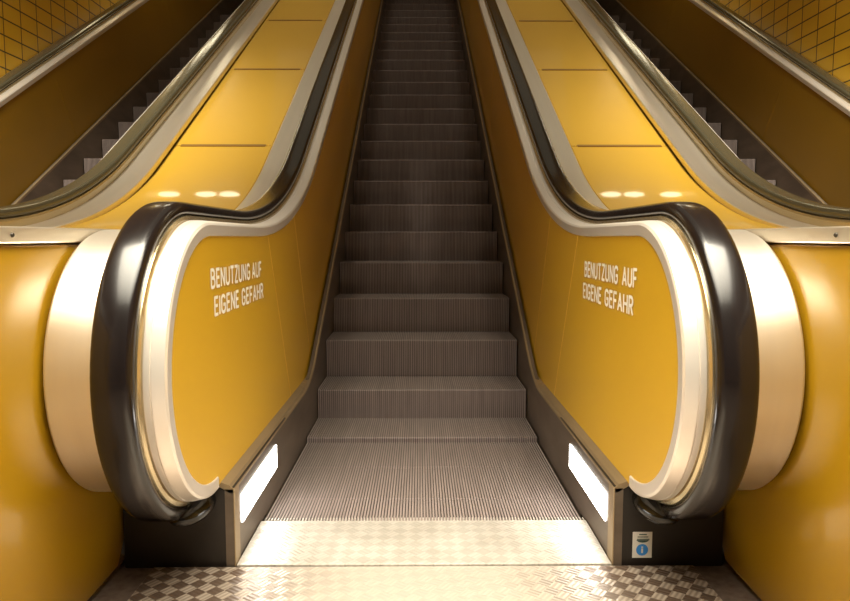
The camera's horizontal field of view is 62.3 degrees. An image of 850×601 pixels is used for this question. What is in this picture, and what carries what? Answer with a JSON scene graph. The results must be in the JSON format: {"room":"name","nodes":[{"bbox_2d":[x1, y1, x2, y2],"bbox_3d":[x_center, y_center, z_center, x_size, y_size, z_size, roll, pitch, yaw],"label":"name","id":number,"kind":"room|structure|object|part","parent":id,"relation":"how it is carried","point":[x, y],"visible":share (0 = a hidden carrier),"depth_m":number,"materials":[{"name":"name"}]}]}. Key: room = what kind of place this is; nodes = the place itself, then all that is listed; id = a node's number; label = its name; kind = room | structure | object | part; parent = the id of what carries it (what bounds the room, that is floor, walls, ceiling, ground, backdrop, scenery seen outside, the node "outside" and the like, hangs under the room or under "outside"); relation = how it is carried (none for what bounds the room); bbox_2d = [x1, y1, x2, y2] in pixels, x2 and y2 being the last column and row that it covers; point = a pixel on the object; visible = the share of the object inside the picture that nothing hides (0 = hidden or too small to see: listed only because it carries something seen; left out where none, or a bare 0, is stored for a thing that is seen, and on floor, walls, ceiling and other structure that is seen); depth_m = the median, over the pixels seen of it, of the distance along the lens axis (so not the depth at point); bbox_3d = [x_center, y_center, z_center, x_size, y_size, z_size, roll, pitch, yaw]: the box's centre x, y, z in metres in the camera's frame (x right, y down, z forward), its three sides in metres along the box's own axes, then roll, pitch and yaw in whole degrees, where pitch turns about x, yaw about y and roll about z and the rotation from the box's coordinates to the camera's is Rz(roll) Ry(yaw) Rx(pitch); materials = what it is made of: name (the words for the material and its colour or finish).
{"room":"metro station","nodes":[
{"label":"metro station","id":0,"kind":"room"},
{"bbox_2d":[0,0,118,77],"bbox_3d":[-3.072,-4.171,3.970,0.138,9.600,16.700,0,5,0],"label":"wall","id":1,"kind":"structure","parent":0,"point":[27,27],"depth_m":5.42,"materials":[{"name":"yellow tile"}]},
{"bbox_2d":[118,122,134,138],"bbox_3d":[-2.198,-1.493,6.386,1.019,0.195,0.337,0,5,0],"label":"step","id":2,"kind":"structure","parent":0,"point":[123,126],"depth_m":6.21,"materials":[{"name":"metal"}]},
{"bbox_2d":[133,107,147,121],"bbox_3d":[-2.200,-1.718,6.705,1.019,0.195,0.337,0,5,0],"label":"step","id":3,"kind":"structure","parent":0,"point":[137,111],"depth_m":6.53,"materials":[{"name":"metal"}]},
{"bbox_2d":[146,93,160,106],"bbox_3d":[-2.203,-1.942,7.024,1.019,0.195,0.337,0,5,0],"label":"step","id":4,"kind":"structure","parent":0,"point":[151,97],"depth_m":6.85,"materials":[{"name":"metal"}]},
{"bbox_2d":[89,559,760,600],"bbox_3d":[0.021,1.049,-0.945,6.400,0.120,5.930,0,5,0],"label":"floor","id":5,"kind":"structure","parent":0,"point":[723,580],"depth_m":1.83,"materials":[{"name":"stone"}]},
{"bbox_2d":[0,226,124,600],"bbox_3d":[-1.077,0.298,1.597,0.521,0.922,1.255,0,5,0],"label":"wall","id":6,"kind":"structure","parent":5,"relation":"on","point":[61,539],"depth_m":1.49,"materials":[{"name":"yellow metal"}]},
{"bbox_3d":[-1.078,-0.134,1.433,0.516,0.034,1.006,0,5,0],"label":"trim","id":7,"kind":"part","parent":6,"relation":"part of","materials":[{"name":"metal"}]},
{"bbox_2d":[0,0,243,206],"bbox_3d":[-2.865,-2.659,6.613,0.306,6.517,10.967,0,5,0],"label":"balustrade","id":8,"kind":"object","parent":5,"relation":"on","point":[57,115],"visible":0.8,"depth_m":5.71,"materials":[{"name":"metal"}]},
{"bbox_3d":[-2.737,-0.673,4.280,0.012,1.897,2.791,0,5,0],"label":"panel","id":9,"kind":"part","parent":8,"relation":"part of","materials":[{"name":"metal"}]},
{"bbox_2d":[0,0,132,90],"bbox_3d":[-2.845,-2.911,6.556,0.090,6.066,10.967,0,5,0],"label":"handrail","id":10,"kind":"object","parent":8,"relation":"attached to","point":[21,70],"visible":1,"depth_m":5.39,"materials":[{"name":"rubber"}]},
{"bbox_3d":[-2.773,-2.917,6.594,0.054,5.978,10.947,0,5,0],"label":"panel frame","id":11,"kind":"part","parent":8,"relation":"part of","materials":[{"name":"metal"}]},
{"bbox_3d":[-2.756,-2.215,6.537,0.012,1.999,2.821,0,5,0],"label":"panel","id":12,"kind":"part","parent":8,"relation":"part of","materials":[{"name":"metal"}]},
{"bbox_3d":[-2.774,-3.810,8.803,0.012,1.999,2.821,0,5,0],"label":"panel","id":13,"kind":"part","parent":8,"relation":"part of","materials":[{"name":"metal"}]},
{"bbox_2d":[0,0,278,227],"bbox_3d":[-1.536,-2.720,6.618,0.306,6.637,10.967,0,5,0],"label":"balustrade","id":14,"kind":"object","parent":5,"relation":"on","point":[152,150],"visible":0.17,"depth_m":3.76,"materials":[{"name":"silver metal"}]},
{"bbox_2d":[0,0,256,217],"bbox_3d":[-1.555,-2.971,6.561,0.090,6.186,10.967,0,5,0],"label":"handrail","id":15,"kind":"object","parent":14,"relation":"attached to","point":[125,145],"visible":1,"depth_m":3.62,"materials":[{"name":"rubber"}]},
{"bbox_3d":[-1.625,-0.734,4.284,0.012,2.017,2.791,0,5,0],"label":"panel","id":16,"kind":"part","parent":14,"relation":"part of","materials":[{"name":"yellow metal"}]},
{"bbox_3d":[-1.628,-2.978,6.598,0.054,6.098,10.947,0,5,0],"label":"panel frame","id":17,"kind":"part","parent":14,"relation":"part of","materials":[{"name":"metal"}]},
{"bbox_3d":[-1.644,-2.276,6.540,0.012,2.119,2.821,0,5,0],"label":"panel","id":18,"kind":"part","parent":14,"relation":"part of","materials":[{"name":"yellow metal"}]},
{"bbox_3d":[-2.201,-1.917,6.759,1.024,5.133,9.600,0,5,0],"label":"trim","id":19,"kind":"structure","parent":14,"relation":"attached to","visible":0},
{"bbox_2d":[64,180,74,185],"bbox_3d":[-2.190,-0.820,5.429,1.019,0.195,0.337,0,5,0],"label":"step","id":20,"kind":"structure","parent":19,"relation":"on","point":[66,182],"depth_m":5.25,"materials":[{"name":"metal"}]},
{"bbox_2d":[84,158,101,172],"bbox_3d":[-2.193,-1.045,5.748,1.019,0.195,0.337,0,5,0],"label":"step","id":21,"kind":"structure","parent":19,"relation":"on","point":[89,163],"depth_m":5.57,"materials":[{"name":"metal"}]},
{"bbox_2d":[102,139,118,156],"bbox_3d":[-2.195,-1.269,6.067,1.019,0.195,0.337,0,5,0],"label":"step","id":22,"kind":"structure","parent":19,"relation":"on","point":[107,144],"depth_m":5.89,"materials":[{"name":"metal"}]},
{"bbox_2d":[159,80,171,92],"bbox_3d":[-2.206,-2.167,7.343,1.019,0.195,0.337,0,5,0],"label":"step","id":23,"kind":"structure","parent":19,"relation":"on","point":[163,84],"depth_m":7.17,"materials":[{"name":"metal"}]},
{"bbox_2d":[170,68,182,79],"bbox_3d":[-2.208,-2.391,7.662,1.019,0.195,0.337,0,5,0],"label":"step","id":24,"kind":"structure","parent":19,"relation":"on","point":[174,72],"depth_m":7.49,"materials":[{"name":"metal"}]},
{"bbox_2d":[180,58,191,67],"bbox_3d":[-2.211,-2.615,7.981,1.019,0.195,0.337,0,5,0],"label":"step","id":25,"kind":"structure","parent":19,"relation":"on","point":[183,61],"depth_m":7.81,"materials":[{"name":"metal"}]},
{"bbox_2d":[189,48,200,57],"bbox_3d":[-2.214,-2.840,8.300,1.019,0.195,0.337,0,5,0],"label":"step","id":26,"kind":"structure","parent":19,"relation":"on","point":[193,51],"depth_m":8.12,"materials":[{"name":"metal"}]},
{"bbox_2d":[198,39,208,47],"bbox_3d":[-2.216,-3.064,8.618,1.019,0.195,0.337,0,5,0],"label":"step","id":27,"kind":"structure","parent":19,"relation":"on","point":[201,42],"depth_m":8.44,"materials":[{"name":"metal"}]},
{"bbox_2d":[206,30,216,38],"bbox_3d":[-2.219,-3.288,8.938,1.019,0.195,0.337,0,5,0],"label":"step","id":28,"kind":"structure","parent":19,"relation":"on","point":[209,33],"depth_m":8.76,"materials":[{"name":"metal"}]},
{"bbox_2d":[214,22,223,29],"bbox_3d":[-2.222,-3.513,9.257,1.019,0.195,0.337,0,5,0],"label":"step","id":29,"kind":"structure","parent":19,"relation":"on","point":[217,25],"depth_m":9.08,"materials":[{"name":"metal"}]},
{"bbox_2d":[221,15,230,21],"bbox_3d":[-2.224,-3.737,9.575,1.019,0.195,0.337,0,5,0],"label":"step","id":30,"kind":"structure","parent":19,"relation":"on","point":[224,18],"depth_m":9.40,"materials":[{"name":"metal"}]},
{"bbox_2d":[43,0,385,567],"bbox_3d":[-0.706,-2.728,6.705,0.306,6.637,10.967,0,5,0],"label":"balustrade","id":31,"kind":"object","parent":5,"relation":"on","point":[236,318],"visible":0.84,"depth_m":1.98,"materials":[{"name":"yellow metal"}]},
{"bbox_2d":[65,0,334,228],"bbox_3d":[-1.123,-3.292,6.855,0.529,5.357,10.354,0,5,0],"label":"deck","id":32,"kind":"object","parent":31,"relation":"attached to","point":[217,161],"visible":0.8,"depth_m":4.09,"materials":[{"name":"yellow metal"}]},
{"bbox_3d":[-1.090,-0.501,2.888,0.529,0.507,1.954,0,5,0],"label":"panel","id":33,"kind":"part","parent":32,"relation":"part of","materials":[{"name":"yellow metal"}]},
{"bbox_3d":[-1.102,-1.219,4.390,0.529,0.702,1.185,0,5,0],"label":"panel","id":34,"kind":"part","parent":32,"relation":"part of","materials":[{"name":"yellow metal"}]},
{"bbox_3d":[-1.111,-2.005,5.507,0.529,0.711,1.200,0,5,0],"label":"panel","id":35,"kind":"part","parent":32,"relation":"part of","materials":[{"name":"yellow metal"}]},
{"bbox_3d":[-1.121,-2.794,6.628,0.529,0.708,1.195,0,5,0],"label":"panel","id":36,"kind":"part","parent":32,"relation":"part of","materials":[{"name":"yellow metal"}]},
{"bbox_2d":[89,0,355,521],"bbox_3d":[-0.686,-2.979,6.647,0.090,6.186,10.967,0,5,0],"label":"handrail","id":37,"kind":"object","parent":31,"relation":"attached to","point":[118,301],"visible":0.97,"depth_m":1.50,"materials":[{"name":"black rubber"}]},
{"bbox_3d":[-0.560,0.125,2.205,0.012,0.678,1.394,0,5,0],"label":"panel","id":38,"kind":"part","parent":31,"relation":"part of","materials":[{"name":"yellow metal"}]},
{"bbox_3d":[-0.517,0.618,1.933,0.004,0.224,0.052,0,5,0],"label":"corner trim","id":39,"kind":"part","parent":31,"relation":"part of","materials":[{"name":"metal"}]},
{"bbox_3d":[-0.614,-2.986,6.685,0.054,6.098,10.947,0,5,0],"label":"panel frame","id":40,"kind":"part","parent":31,"relation":"part of","materials":[{"name":"metal"}]},
{"bbox_3d":[-0.518,0.564,2.218,0.005,0.080,0.475,0,5,0],"label":"light panel","id":41,"kind":"part","parent":31,"relation":"part of","materials":[{"name":"white plastic"}]},
{"bbox_3d":[-0.566,0.013,2.990,0.012,0.761,0.966,0,5,0],"label":"panel","id":42,"kind":"part","parent":31,"relation":"part of","materials":[{"name":"yellow ceramic"}]},
{"bbox_3d":[-0.570,-2.341,6.939,0.025,5.825,10.550,0,5,0],"label":"skirt panel","id":43,"kind":"part","parent":31,"relation":"part of","materials":[{"name":"metal"}]},
{"bbox_3d":[-0.578,-0.742,4.371,0.012,2.017,2.791,0,5,0],"label":"panel","id":44,"kind":"part","parent":31,"relation":"part of","materials":[{"name":"yellow metal"}]},
{"bbox_3d":[-0.596,-2.284,6.628,0.012,2.119,2.821,0,5,0],"label":"panel","id":45,"kind":"part","parent":31,"relation":"part of","materials":[{"name":"metal"}]},
{"bbox_3d":[-0.615,-3.878,8.894,0.012,2.119,2.821,0,5,0],"label":"panel","id":46,"kind":"part","parent":31,"relation":"part of","materials":[{"name":"yellow metal"}]},
{"bbox_2d":[266,498,578,520],"bbox_3d":[-0.004,0.800,2.280,1.019,0.195,0.337,0,5,0],"label":"step","id":47,"kind":"structure","parent":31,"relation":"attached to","point":[534,507],"depth_m":2.35,"materials":[{"name":"metal"}]},
{"bbox_2d":[335,261,514,376],"bbox_3d":[-0.042,-1.926,6.855,1.024,5.133,9.600,0,5,0],"label":"trim","id":48,"kind":"structure","parent":31,"relation":"attached to","point":[419,261],"depth_m":4.17,"materials":[{"name":"metal"}]},
{"bbox_2d":[378,41,461,50],"bbox_3d":[-0.057,-3.073,8.715,1.019,0.195,0.337,0,5,0],"label":"step","id":49,"kind":"structure","parent":48,"relation":"on","point":[382,45],"depth_m":8.55,"materials":[{"name":"metal"}]},
{"bbox_2d":[381,24,458,32],"bbox_3d":[-0.062,-3.521,9.353,1.019,0.195,0.337,0,5,0],"label":"step","id":50,"kind":"structure","parent":48,"relation":"on","point":[387,28],"depth_m":9.18,"materials":[{"name":"metal"}]},
{"bbox_2d":[386,0,453,3],"bbox_3d":[-0.073,-4.419,10.629,1.019,0.195,0.337,0,5,0],"label":"step","id":51,"kind":"structure","parent":48,"relation":"on","point":[387,1],"depth_m":10.46,"materials":[{"name":"metal"}]},
{"bbox_2d":[371,82,469,94],"bbox_3d":[-0.046,-2.175,7.439,1.019,0.195,0.337,0,5,0],"label":"step","id":52,"kind":"structure","parent":48,"relation":"on","point":[377,88],"depth_m":7.27,"materials":[{"name":"metal"}]},
{"bbox_2d":[375,60,465,70],"bbox_3d":[-0.052,-2.624,8.077,1.019,0.195,0.337,0,5,0],"label":"step","id":53,"kind":"structure","parent":48,"relation":"on","point":[429,65],"depth_m":7.91,"materials":[{"name":"metal"}]},
{"bbox_2d":[377,50,463,59],"bbox_3d":[-0.054,-2.848,8.396,1.019,0.195,0.337,0,5,0],"label":"step","id":54,"kind":"structure","parent":48,"relation":"on","point":[381,54],"depth_m":8.23,"materials":[{"name":"metal"}]},
{"bbox_2d":[380,32,460,40],"bbox_3d":[-0.060,-3.297,9.034,1.019,0.195,0.337,0,5,0],"label":"step","id":55,"kind":"structure","parent":48,"relation":"on","point":[389,36],"depth_m":8.87,"materials":[{"name":"metal"}]},
{"bbox_2d":[383,17,457,24],"bbox_3d":[-0.065,-3.746,9.672,1.019,0.195,0.337,0,5,0],"label":"step","id":56,"kind":"structure","parent":48,"relation":"on","point":[406,21],"depth_m":9.50,"materials":[{"name":"metal"}]},
{"bbox_2d":[384,10,456,17],"bbox_3d":[-0.068,-3.970,9.991,1.019,0.195,0.337,0,5,0],"label":"step","id":57,"kind":"structure","parent":48,"relation":"on","point":[390,13],"depth_m":9.82,"materials":[{"name":"metal"}]},
{"bbox_2d":[369,95,471,108],"bbox_3d":[-0.044,-1.951,7.120,1.019,0.195,0.337,0,5,0],"label":"step","id":58,"kind":"structure","parent":48,"relation":"on","point":[375,101],"depth_m":6.95,"materials":[{"name":"metal"}]},
{"bbox_2d":[373,70,467,82],"bbox_3d":[-0.049,-2.400,7.758,1.019,0.195,0.337,0,5,0],"label":"step","id":59,"kind":"structure","parent":48,"relation":"on","point":[383,76],"depth_m":7.59,"materials":[{"name":"metal"}]},
{"bbox_2d":[385,4,455,10],"bbox_3d":[-0.070,-4.194,10.310,1.019,0.195,0.337,0,5,0],"label":"step","id":60,"kind":"structure","parent":48,"relation":"on","point":[388,7],"depth_m":10.14,"materials":[{"name":"metal"}]},
{"bbox_2d":[345,232,496,260],"bbox_3d":[-0.025,-0.380,4.887,1.019,0.195,0.337,0,5,0],"label":"step","id":61,"kind":"structure","parent":48,"relation":"on","point":[360,246],"depth_m":4.72,"materials":[{"name":"metal"}]},
{"bbox_2d":[354,181,487,204],"bbox_3d":[-0.031,-0.829,5.525,1.019,0.195,0.337,0,5,0],"label":"step","id":62,"kind":"structure","parent":48,"relation":"on","point":[365,192],"depth_m":5.36,"materials":[{"name":"metal"}]},
{"bbox_2d":[358,160,483,180],"bbox_3d":[-0.033,-1.053,5.844,1.019,0.195,0.337,0,5,0],"label":"step","id":63,"kind":"structure","parent":48,"relation":"on","point":[368,170],"depth_m":5.68,"materials":[{"name":"metal"}]},
{"bbox_2d":[361,141,480,159],"bbox_3d":[-0.036,-1.278,6.163,1.019,0.195,0.337,0,5,0],"label":"step","id":64,"kind":"structure","parent":48,"relation":"on","point":[370,150],"depth_m":6.00,"materials":[{"name":"metal"}]},
{"bbox_2d":[367,109,474,124],"bbox_3d":[-0.041,-1.726,6.801,1.019,0.195,0.337,0,5,0],"label":"step","id":65,"kind":"structure","parent":48,"relation":"on","point":[374,116],"depth_m":6.63,"materials":[{"name":"metal"}]},
{"bbox_2d":[350,205,491,231],"bbox_3d":[-0.028,-0.605,5.206,1.019,0.195,0.337,0,5,0],"label":"step","id":66,"kind":"structure","parent":48,"relation":"on","point":[363,218],"depth_m":5.04,"materials":[{"name":"metal"}]},
{"bbox_2d":[364,124,477,140],"bbox_3d":[-0.039,-1.502,6.482,1.019,0.195,0.337,0,5,0],"label":"step","id":67,"kind":"structure","parent":48,"relation":"on","point":[372,132],"depth_m":6.32,"materials":[{"name":"metal"}]},
{"bbox_2d":[334,293,508,331],"bbox_3d":[-0.020,0.069,4.249,1.019,0.195,0.337,0,5,0],"label":"step","id":68,"kind":"structure","parent":48,"relation":"on","point":[352,312],"depth_m":4.09,"materials":[{"name":"metal"}]},
{"bbox_2d":[326,331,516,375],"bbox_3d":[-0.017,0.293,3.930,1.019,0.195,0.337,0,5,0],"label":"step","id":69,"kind":"structure","parent":48,"relation":"on","point":[489,353],"depth_m":3.77,"materials":[{"name":"metal"}]},
{"bbox_2d":[340,261,502,293],"bbox_3d":[-0.023,-0.156,4.568,1.019,0.195,0.337,0,5,0],"label":"step","id":70,"kind":"structure","parent":48,"relation":"on","point":[356,277],"depth_m":4.40,"materials":[{"name":"metal"}]},
{"bbox_2d":[318,376,525,418],"bbox_3d":[-0.015,0.517,3.611,1.019,0.195,0.337,0,5,0],"label":"step","id":71,"kind":"structure","parent":48,"relation":"on","point":[339,397],"depth_m":3.44,"materials":[{"name":"metal"}]},
{"bbox_2d":[307,418,536,443],"bbox_3d":[-0.012,0.687,3.287,1.019,0.195,0.337,0,5,0],"label":"step","id":72,"kind":"structure","parent":48,"relation":"on","point":[324,430],"depth_m":3.22,"materials":[{"name":"metal"}]},
{"bbox_2d":[294,442,550,468],"bbox_3d":[-0.009,0.740,2.953,1.019,0.195,0.337,0,5,0],"label":"step","id":73,"kind":"structure","parent":48,"relation":"on","point":[482,454],"depth_m":2.93,"materials":[{"name":"metal"}]},
{"bbox_2d":[277,467,568,500],"bbox_3d":[-0.007,0.770,2.617,1.019,0.195,0.337,0,5,0],"label":"step","id":74,"kind":"structure","parent":48,"relation":"on","point":[468,483],"depth_m":2.59,"materials":[{"name":"metal"}]},
{"bbox_2d":[237,517,610,566],"bbox_3d":[-0.003,0.711,2.083,1.024,0.012,0.327,0,5,0],"label":"plate","id":75,"kind":"object","parent":5,"relation":"on","point":[556,542],"visible":1,"depth_m":2.04,"materials":[{"name":"silver metal"}]},
{"bbox_2d":[128,565,721,600],"bbox_3d":[0.005,0.801,1.098,1.470,0.008,1.644,0,5,0],"label":"plate","id":76,"kind":"object","parent":5,"relation":"on","point":[660,582],"visible":1,"depth_m":1.82,"materials":[{"name":"silver metal"}]},
{"bbox_2d":[454,0,804,565],"bbox_3d":[0.624,-2.729,6.715,0.306,6.637,10.967,0,5,0],"label":"balustrade","id":77,"kind":"object","parent":5,"relation":"on","point":[610,322],"visible":0.84,"depth_m":2.01,"materials":[{"name":"yellow metal"}]},
{"bbox_3d":[0.497,-3.879,8.903,0.012,2.119,2.821,0,5,0],"label":"panel","id":78,"kind":"part","parent":77,"relation":"part of","materials":[{"name":"yellow metal"}]},
{"bbox_3d":[0.516,-2.284,6.636,0.012,2.119,2.821,0,5,0],"label":"panel","id":79,"kind":"part","parent":77,"relation":"part of","materials":[{"name":"metal"}]},
{"bbox_3d":[0.534,-0.742,4.380,0.012,2.017,2.791,0,5,0],"label":"panel","id":80,"kind":"part","parent":77,"relation":"part of","materials":[{"name":"yellow metal"}]},
{"bbox_3d":[0.485,-2.342,6.948,0.025,5.825,10.550,0,5,0],"label":"skirt panel","id":81,"kind":"part","parent":77,"relation":"part of","materials":[{"name":"metal"}]},
{"bbox_3d":[0.546,0.012,2.999,0.012,0.761,0.966,0,5,0],"label":"panel","id":82,"kind":"part","parent":77,"relation":"part of","materials":[{"name":"yellow ceramic"}]},
{"bbox_3d":[0.510,0.564,2.226,0.005,0.080,0.475,0,5,0],"label":"light panel","id":83,"kind":"part","parent":77,"relation":"part of","materials":[{"name":"white plastic"}]},
{"bbox_3d":[0.531,-2.986,6.694,0.054,6.098,10.947,0,5,0],"label":"panel frame","id":84,"kind":"part","parent":77,"relation":"part of","materials":[{"name":"metal"}]},
{"bbox_3d":[0.514,0.617,1.941,0.004,0.224,0.052,0,5,0],"label":"corner trim","id":85,"kind":"part","parent":77,"relation":"part of","materials":[{"name":"metal"}]},
{"bbox_3d":[0.552,0.124,2.213,0.012,0.678,1.394,0,5,0],"label":"panel","id":86,"kind":"part","parent":77,"relation":"part of","materials":[{"name":"yellow metal"}]},
{"bbox_2d":[486,0,759,519],"bbox_3d":[0.604,-2.980,6.657,0.090,6.186,10.967,0,5,0],"label":"handrail","id":87,"kind":"object","parent":77,"relation":"attached to","point":[733,318],"visible":0.96,"depth_m":1.51,"materials":[{"name":"black rubber"}]},
{"bbox_2d":[506,0,777,228],"bbox_3d":[1.037,-3.293,6.872,0.529,5.357,10.354,0,5,0],"label":"deck","id":88,"kind":"object","parent":77,"relation":"attached to","point":[624,160],"visible":0.77,"depth_m":4.12,"materials":[{"name":"yellow metal"}]},
{"bbox_3d":[1.039,-2.795,6.645,0.529,0.708,1.195,0,5,0],"label":"panel","id":89,"kind":"part","parent":88,"relation":"part of","materials":[{"name":"yellow metal"}]},
{"bbox_3d":[1.049,-2.006,5.524,0.529,0.711,1.200,0,5,0],"label":"panel","id":90,"kind":"part","parent":88,"relation":"part of","materials":[{"name":"yellow metal"}]},
{"bbox_3d":[1.058,-1.221,4.407,0.529,0.702,1.185,0,5,0],"label":"panel","id":91,"kind":"part","parent":88,"relation":"part of","materials":[{"name":"yellow metal"}]},
{"bbox_3d":[1.070,-0.503,2.905,0.529,0.507,1.954,0,5,0],"label":"panel","id":92,"kind":"part","parent":88,"relation":"part of","materials":[{"name":"yellow metal"}]},
{"bbox_2d":[632,532,651,557],"bbox_3d":[0.594,0.668,1.923,0.054,0.073,0.002,0,5,0],"label":"sticker","id":93,"kind":"object","parent":77,"relation":"attached to","point":[642,541],"visible":1,"depth_m":1.92,"materials":[{"name":"white paper"}]},
{"bbox_2d":[561,0,849,227],"bbox_3d":[1.455,-2.722,6.642,0.306,6.637,10.967,0,5,0],"label":"balustrade","id":94,"kind":"object","parent":5,"relation":"on","point":[692,154],"visible":0.15,"depth_m":3.78,"materials":[{"name":"silver metal"}]},
{"bbox_3d":[1.564,-2.278,6.565,0.012,2.119,2.821,0,5,0],"label":"panel","id":95,"kind":"part","parent":94,"relation":"part of","materials":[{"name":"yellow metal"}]},
{"bbox_3d":[1.547,-2.980,6.622,0.054,6.098,10.947,0,5,0],"label":"panel frame","id":96,"kind":"part","parent":94,"relation":"part of","materials":[{"name":"metal"}]},
{"bbox_3d":[1.583,-0.736,4.309,0.012,2.017,2.791,0,5,0],"label":"panel","id":97,"kind":"part","parent":94,"relation":"part of","materials":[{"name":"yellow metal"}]},
{"bbox_2d":[583,0,849,218],"bbox_3d":[1.475,-2.973,6.585,0.090,6.186,10.967,0,5,0],"label":"handrail","id":98,"kind":"object","parent":94,"relation":"attached to","point":[727,158],"visible":1,"depth_m":3.63,"materials":[{"name":"rubber"}]},
{"bbox_2d":[596,0,849,207],"bbox_3d":[2.784,-2.663,6.657,0.306,6.517,10.967,0,5,0],"label":"balustrade","id":99,"kind":"object","parent":5,"relation":"on","point":[795,127],"visible":0.8,"depth_m":5.70,"materials":[{"name":"metal"}]},
{"bbox_3d":[2.658,-3.813,8.846,0.012,1.999,2.821,0,5,0],"label":"panel","id":100,"kind":"part","parent":99,"relation":"part of","materials":[{"name":"metal"}]},
{"bbox_3d":[2.676,-2.219,6.579,0.012,1.999,2.821,0,5,0],"label":"panel","id":101,"kind":"part","parent":99,"relation":"part of","materials":[{"name":"metal"}]},
{"bbox_3d":[2.692,-2.921,6.636,0.054,5.978,10.947,0,5,0],"label":"panel frame","id":102,"kind":"part","parent":99,"relation":"part of","materials":[{"name":"metal"}]},
{"bbox_2d":[704,0,849,99],"bbox_3d":[2.765,-2.914,6.600,0.090,6.066,10.967,0,5,0],"label":"handrail","id":103,"kind":"object","parent":99,"relation":"attached to","point":[821,74],"visible":1,"depth_m":5.35,"materials":[{"name":"rubber"}]},
{"bbox_3d":[2.695,-0.677,4.322,0.012,1.897,2.791,0,5,0],"label":"panel","id":104,"kind":"part","parent":99,"relation":"part of","materials":[{"name":"metal"}]},
{"bbox_2d":[722,226,849,600],"bbox_3d":[1.078,0.296,1.614,0.521,0.922,1.255,0,5,0],"label":"wall","id":105,"kind":"structure","parent":5,"relation":"on","point":[787,538],"depth_m":1.50,"materials":[{"name":"yellow metal"}]},
{"bbox_3d":[1.082,-0.135,1.450,0.516,0.034,1.006,0,5,0],"label":"trim","id":106,"kind":"part","parent":105,"relation":"part of","materials":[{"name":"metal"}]},
{"bbox_2d":[717,0,849,86],"bbox_3d":[3.030,-4.175,4.017,0.138,9.600,16.700,0,5,0],"label":"wall","id":107,"kind":"structure","parent":0,"point":[817,30],"depth_m":5.37,"materials":[{"name":"yellow tile"}]},
{"label":"outside","id":108,"kind":"structure","parent":0,"visible":0},
{"bbox_3d":[2.119,-1.920,6.792,1.024,5.133,9.600,0,5,0],"label":"trim","id":109,"kind":"structure","parent":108,"visible":0},
{"bbox_2d":[610,16,618,22],"bbox_3d":[2.096,-3.740,9.609,1.019,0.195,0.337,0,5,0],"label":"step","id":110,"kind":"structure","parent":109,"relation":"on","point":[615,18],"depth_m":9.44,"materials":[{"name":"metal"}]},
{"bbox_2d":[617,23,625,30],"bbox_3d":[2.098,-3.516,9.290,1.019,0.195,0.337,0,5,0],"label":"step","id":111,"kind":"structure","parent":109,"relation":"on","point":[622,26],"depth_m":9.12,"materials":[{"name":"metal"}]},
{"bbox_2d":[624,31,632,39],"bbox_3d":[2.101,-3.291,8.971,1.019,0.195,0.337,0,5,0],"label":"step","id":112,"kind":"structure","parent":109,"relation":"on","point":[629,33],"depth_m":8.80,"materials":[{"name":"metal"}]},
{"bbox_2d":[631,39,641,48],"bbox_3d":[2.103,-3.067,8.652,1.019,0.195,0.337,0,5,0],"label":"step","id":113,"kind":"structure","parent":109,"relation":"on","point":[638,42],"depth_m":8.48,"materials":[{"name":"metal"}]},
{"bbox_2d":[640,49,649,57],"bbox_3d":[2.106,-2.843,8.333,1.019,0.195,0.337,0,5,0],"label":"step","id":114,"kind":"structure","parent":109,"relation":"on","point":[646,52],"depth_m":8.17,"materials":[{"name":"metal"}]},
{"bbox_2d":[648,58,659,68],"bbox_3d":[2.109,-2.618,8.014,1.019,0.195,0.337,0,5,0],"label":"step","id":115,"kind":"structure","parent":109,"relation":"on","point":[656,61],"depth_m":7.85,"materials":[{"name":"metal"}]},
{"bbox_2d":[658,69,669,80],"bbox_3d":[2.111,-2.394,7.695,1.019,0.195,0.337,0,5,0],"label":"step","id":116,"kind":"structure","parent":109,"relation":"on","point":[666,72],"depth_m":7.53,"materials":[{"name":"metal"}]},
{"bbox_2d":[669,81,680,92],"bbox_3d":[2.114,-2.170,7.376,1.019,0.195,0.337,0,5,0],"label":"step","id":117,"kind":"structure","parent":109,"relation":"on","point":[677,84],"depth_m":7.21,"materials":[{"name":"metal"}]},
{"bbox_2d":[681,94,692,106],"bbox_3d":[2.117,-1.945,7.057,1.019,0.195,0.337,0,5,0],"label":"step","id":118,"kind":"structure","parent":109,"relation":"on","point":[689,97],"depth_m":6.89,"materials":[{"name":"metal"}]},
{"bbox_2d":[693,107,705,121],"bbox_3d":[2.119,-1.721,6.738,1.019,0.195,0.337,0,5,0],"label":"step","id":119,"kind":"structure","parent":109,"relation":"on","point":[701,111],"depth_m":6.57,"materials":[{"name":"metal"}]},
{"bbox_2d":[707,123,720,136],"bbox_3d":[2.122,-1.496,6.419,1.019,0.195,0.337,0,5,0],"label":"step","id":120,"kind":"structure","parent":109,"relation":"on","point":[716,127],"depth_m":6.25,"materials":[{"name":"metal"}]},
{"bbox_2d":[723,140,736,155],"bbox_3d":[2.125,-1.272,6.100,1.019,0.195,0.337,0,5,0],"label":"step","id":121,"kind":"structure","parent":109,"relation":"on","point":[732,144],"depth_m":5.93,"materials":[{"name":"metal"}]},
{"bbox_2d":[740,159,754,171],"bbox_3d":[2.127,-1.048,5.781,1.019,0.195,0.337,0,5,0],"label":"step","id":122,"kind":"structure","parent":109,"relation":"on","point":[750,163],"depth_m":5.61,"materials":[{"name":"metal"}]}
]}

